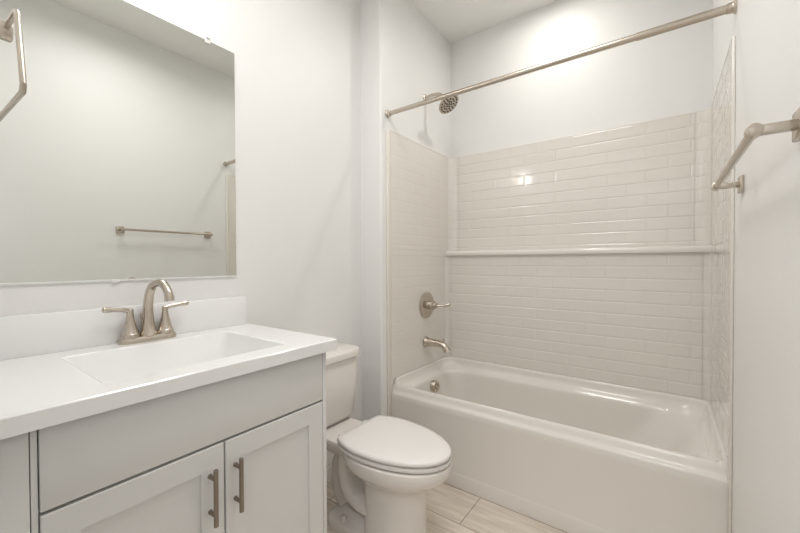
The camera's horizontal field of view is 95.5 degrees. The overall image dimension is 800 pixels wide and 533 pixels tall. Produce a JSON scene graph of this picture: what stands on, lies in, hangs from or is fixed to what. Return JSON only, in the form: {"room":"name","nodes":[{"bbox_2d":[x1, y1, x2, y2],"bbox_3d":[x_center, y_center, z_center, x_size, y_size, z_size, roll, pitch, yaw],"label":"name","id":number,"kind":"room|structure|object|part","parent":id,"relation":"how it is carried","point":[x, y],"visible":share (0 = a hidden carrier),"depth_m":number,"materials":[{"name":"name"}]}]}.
{"room":"bathroom","nodes":[
{"label":"bathroom","id":0,"kind":"room"},
{"bbox_2d":[0,0,361,465],"bbox_3d":[-0.786,-0.249,1.546,0.120,2.867,1.704,0,1,36],"label":"wall","id":1,"kind":"structure","parent":0,"point":[298,88],"depth_m":1.77,"materials":[{"name":"white paint"}]},
{"bbox_2d":[0,0,236,285],"bbox_3d":[-0.930,-0.428,1.239,0.008,0.967,0.775,0,1,36],"label":"wall mirror","id":2,"kind":"object","parent":1,"relation":"attached to","point":[117,155],"visible":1,"depth_m":1.21,"materials":[{"name":"clear glass"}]},
{"bbox_2d":[0,296,245,360],"bbox_3d":[-0.916,0.194,1.251,0.020,0.120,0.819,0,1,36],"label":"backsplash","id":3,"kind":"structure","parent":1,"relation":"attached to","point":[25,335],"depth_m":1.15,"materials":[{"name":"white stone"}]},
{"bbox_2d":[327,464,331,482],"bbox_3d":[-0.452,1.136,1.900,0.014,0.085,0.774,0,1,36],"label":"baseboard","id":4,"kind":"structure","parent":1,"relation":"attached to","point":[329,468],"depth_m":1.98,"materials":[{"name":"white paint"}]},
{"bbox_2d":[360,0,450,421],"bbox_3d":[0.067,-0.266,2.580,0.276,2.867,0.972,0,1,36],"label":"wall","id":5,"kind":"structure","parent":0,"point":[404,58],"depth_m":2.17,"materials":[{"name":"white paint"}]},
{"bbox_2d":[386,130,392,415],"bbox_3d":[-0.063,0.185,2.165,0.009,1.976,0.047,0,1,36],"label":"trim","id":6,"kind":"structure","parent":5,"relation":"attached to","point":[388,168],"depth_m":2.15,"materials":[{"name":"white plastic"}]},
{"bbox_2d":[423,92,458,113],"bbox_3d":[0.269,-1.094,2.411,0.243,0.158,0.149,0,1,36],"label":"shower fixture","id":7,"kind":"object","parent":5,"relation":"attached to","point":[447,105],"visible":0.79,"depth_m":2.38,"materials":[{"name":"silver metal"}]},
{"bbox_3d":[0.236,-1.133,2.434,0.154,0.062,0.021,0,1,36],"label":"arm","id":8,"kind":"part","parent":7,"relation":"part of","materials":[{"name":"silver metal"}]},
{"bbox_2d":[385,0,736,117],"bbox_3d":[0.540,-0.897,1.698,1.524,0.045,0.045,0,1,36],"label":"shower curtain rod","id":9,"kind":"object","parent":5,"relation":"attached to","point":[730,8],"visible":1,"depth_m":1.49,"materials":[{"name":"silver metal"}]},
{"bbox_2d":[327,481,566,532],"bbox_3d":[0.081,1.235,0.450,2.828,0.080,4.431,0,1,36],"label":"floor","id":10,"kind":"structure","parent":0,"point":[449,509],"depth_m":1.72,"materials":[{"name":"beige tile"}]},
{"bbox_2d":[0,352,326,532],"bbox_3d":[-0.694,0.741,1.085,0.581,0.897,0.799,0,1,36],"label":"vanity cabinet","id":11,"kind":"object","parent":10,"relation":"on","point":[245,453],"visible":0.77,"depth_m":0.89,"materials":[{"name":"white paint"}]},
{"bbox_3d":[-0.576,0.780,0.831,0.020,0.626,0.350,0,1,36],"label":"door","id":12,"kind":"part","parent":11,"relation":"part of","materials":[{"name":"white paint"}]},
{"bbox_2d":[0,296,336,439],"bbox_3d":[-0.692,0.256,1.096,0.566,0.241,0.831,0,1,36],"label":"countertop","id":13,"kind":"structure","parent":11,"relation":"on","point":[60,367],"depth_m":1.07,"materials":[{"name":"white stone"}]},
{"bbox_2d":[102,279,188,344],"bbox_3d":[-0.850,0.147,1.247,0.211,0.213,0.190,0,1,-9],"label":"faucet","id":14,"kind":"object","parent":13,"relation":"on","point":[130,334],"visible":1,"depth_m":1.23,"materials":[{"name":"silver metal"}]},
{"bbox_3d":[-0.911,0.182,1.188,0.054,0.109,0.103,0,1,36],"label":"lever handle","id":15,"kind":"part","parent":14,"relation":"part of","materials":[{"name":"silver metal"}]},
{"bbox_3d":[-0.865,0.243,1.250,0.053,0.021,0.172,0,1,36],"label":"plate","id":16,"kind":"part","parent":14,"relation":"part of","materials":[{"name":"silver metal"}]},
{"bbox_3d":[-0.816,0.138,1.214,0.177,0.195,0.056,0,1,36],"label":"spout","id":17,"kind":"part","parent":14,"relation":"part of","materials":[{"name":"silver metal"}]},
{"bbox_3d":[-0.821,0.180,1.312,0.054,0.109,0.103,0,1,36],"label":"lever handle","id":18,"kind":"part","parent":14,"relation":"part of","materials":[{"name":"silver metal"}]},
{"bbox_2d":[64,332,282,382],"bbox_3d":[-0.663,0.317,1.106,0.374,0.120,0.474,0,1,36],"label":"sink","id":19,"kind":"object","parent":13,"relation":"in","point":[114,365],"depth_m":1.21,"materials":[{"name":"white ceramic"}]},
{"bbox_3d":[-0.473,0.585,0.923,0.036,0.144,0.012,0,1,36],"label":"handle","id":20,"kind":"part","parent":11,"relation":"part of","materials":[{"name":"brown metal"}]},
{"bbox_3d":[-0.433,0.584,0.978,0.036,0.144,0.012,0,1,36],"label":"handle","id":21,"kind":"part","parent":11,"relation":"part of","materials":[{"name":"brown metal"}]},
{"bbox_3d":[-0.371,0.775,1.112,0.020,0.626,0.339,0,1,36],"label":"door","id":22,"kind":"part","parent":11,"relation":"part of","materials":[{"name":"white paint"}]},
{"bbox_2d":[326,343,451,532],"bbox_3d":[-0.136,0.802,1.646,0.802,0.757,0.386,0,1,36],"label":"toilet","id":23,"kind":"object","parent":10,"relation":"on","point":[384,468],"visible":0.95,"depth_m":1.52,"materials":[{"name":"white ceramic"}]},
{"bbox_3d":[-0.377,0.622,1.820,0.194,0.318,0.366,0,1,36],"label":"tank","id":24,"kind":"part","parent":23,"relation":"part of","materials":[{"name":"white ceramic"}]},
{"bbox_3d":[-0.376,0.442,1.816,0.212,0.040,0.386,0,1,36],"label":"tank lid","id":25,"kind":"part","parent":23,"relation":"part of","materials":[{"name":"white ceramic"}]},
{"bbox_3d":[-0.004,0.742,1.548,0.473,0.024,0.358,0,1,36],"label":"lid","id":26,"kind":"part","parent":23,"relation":"part of","materials":[{"name":"white plastic"}]},
{"bbox_3d":[-0.003,0.769,1.548,0.471,0.018,0.358,0,1,36],"label":"seat","id":27,"kind":"part","parent":23,"relation":"part of","materials":[{"name":"white plastic"}]},
{"bbox_2d":[391,356,727,532],"bbox_3d":[0.784,0.925,2.046,1.520,0.494,0.766,0,1,36],"label":"bathtub","id":28,"kind":"object","parent":10,"relation":"on","point":[568,454],"visible":0.94,"depth_m":1.75,"materials":[{"name":"white ceramic"}]},
{"bbox_2d":[408,0,557,42],"bbox_3d":[0.070,-1.721,0.411,2.828,0.100,4.431,0,1,36],"label":"ceiling","id":29,"kind":"structure","parent":0,"point":[456,20],"depth_m":2.43,"materials":[{"name":"white paint"}]},
{"bbox_2d":[451,0,712,387],"bbox_3d":[1.044,-0.267,2.392,1.524,2.867,0.120,0,1,36],"label":"wall","id":30,"kind":"structure","parent":0,"point":[668,74],"depth_m":2.26,"materials":[{"name":"white paint"}]},
{"bbox_2d":[390,36,732,456],"bbox_3d":[0.782,-0.068,2.035,1.524,1.492,0.771,0,1,36],"label":"tub surround","id":31,"kind":"object","parent":30,"relation":"attached to","point":[603,255],"visible":0.98,"depth_m":2.20,"materials":[{"name":"white tile"}]},
{"bbox_3d":[0.163,-0.072,2.472,0.009,1.492,0.745,0,1,36],"label":"panel","id":32,"kind":"part","parent":31,"relation":"part of","materials":[{"name":"white tile"}]},
{"bbox_2d":[420,292,449,317],"bbox_3d":[0.247,0.264,2.442,0.158,0.174,0.174,0,1,36],"label":"shower valve","id":33,"kind":"object","parent":31,"relation":"attached to","point":[427,304],"visible":1,"depth_m":2.45,"materials":[{"name":"silver metal"}]},
{"bbox_3d":[0.286,0.259,2.441,0.106,0.028,0.024,0,1,7],"label":"lever","id":34,"kind":"part","parent":33,"relation":"part of","materials":[{"name":"silver metal"}]},
{"bbox_2d":[423,336,449,352],"bbox_3d":[0.252,0.523,2.426,0.187,0.093,0.072,0,1,36],"label":"tub spout","id":35,"kind":"object","parent":31,"relation":"attached to","point":[427,341],"visible":1,"depth_m":2.42,"materials":[{"name":"silver metal"}]},
{"bbox_3d":[0.998,-0.460,2.328,1.386,0.706,0.001,0,1,36],"label":"panel","id":36,"kind":"part","parent":31,"relation":"part of","materials":[{"name":"white tile"}]},
{"bbox_3d":[0.958,0.297,2.279,1.450,0.752,0.001,0,1,36],"label":"panel","id":37,"kind":"part","parent":31,"relation":"part of","materials":[{"name":"white tile"}]},
{"bbox_2d":[445,245,711,255],"bbox_3d":[0.973,-0.095,2.296,1.510,0.040,0.100,0,1,36],"label":"shelf","id":38,"kind":"object","parent":31,"relation":"attached to","point":[545,250],"depth_m":2.17,"materials":[{"name":"white plastic"}]},
{"bbox_3d":[1.386,-0.064,1.578,0.009,1.492,0.745,0,1,36],"label":"panel","id":39,"kind":"part","parent":31,"relation":"part of","materials":[{"name":"white tile"}]},
{"bbox_2d":[712,0,799,532],"bbox_3d":[0.953,-0.247,0.876,0.120,2.867,2.676,0,1,36],"label":"wall","id":40,"kind":"structure","parent":0,"point":[766,341],"depth_m":0.85,"materials":[{"name":"white paint"}]},
{"bbox_2d":[728,36,735,532],"bbox_3d":[1.164,0.192,1.276,0.009,1.976,0.033,0,1,36],"label":"trim","id":41,"kind":"structure","parent":40,"relation":"attached to","point":[733,85],"depth_m":1.26,"materials":[{"name":"white plastic"}]},
{"bbox_2d":[711,107,799,193],"bbox_3d":[0.848,-0.251,0.896,0.075,0.050,0.664,0,1,36],"label":"towel bar","id":42,"kind":"object","parent":40,"relation":"attached to","point":[753,131],"visible":1,"depth_m":0.66,"materials":[{"name":"silver metal"}]},
{"bbox_3d":[-0.527,-0.235,0.376,1.680,2.867,0.120,0,1,36],"label":"wall","id":43,"kind":"structure","parent":0,"visible":0},
{"bbox_2d":[0,8,26,121],"bbox_3d":[-0.756,-0.377,0.661,0.308,0.186,0.074,0,1,36],"label":"towel ring","id":44,"kind":"object","parent":43,"relation":"attached to","point":[6,27],"visible":1,"depth_m":0.61,"materials":[{"name":"silver metal"}]},
{"bbox_3d":[-0.766,-0.447,0.668,0.048,0.048,0.074,0,1,36],"label":"wall post","id":45,"kind":"part","parent":44,"relation":"part of","materials":[{"name":"silver metal"}]}
]}

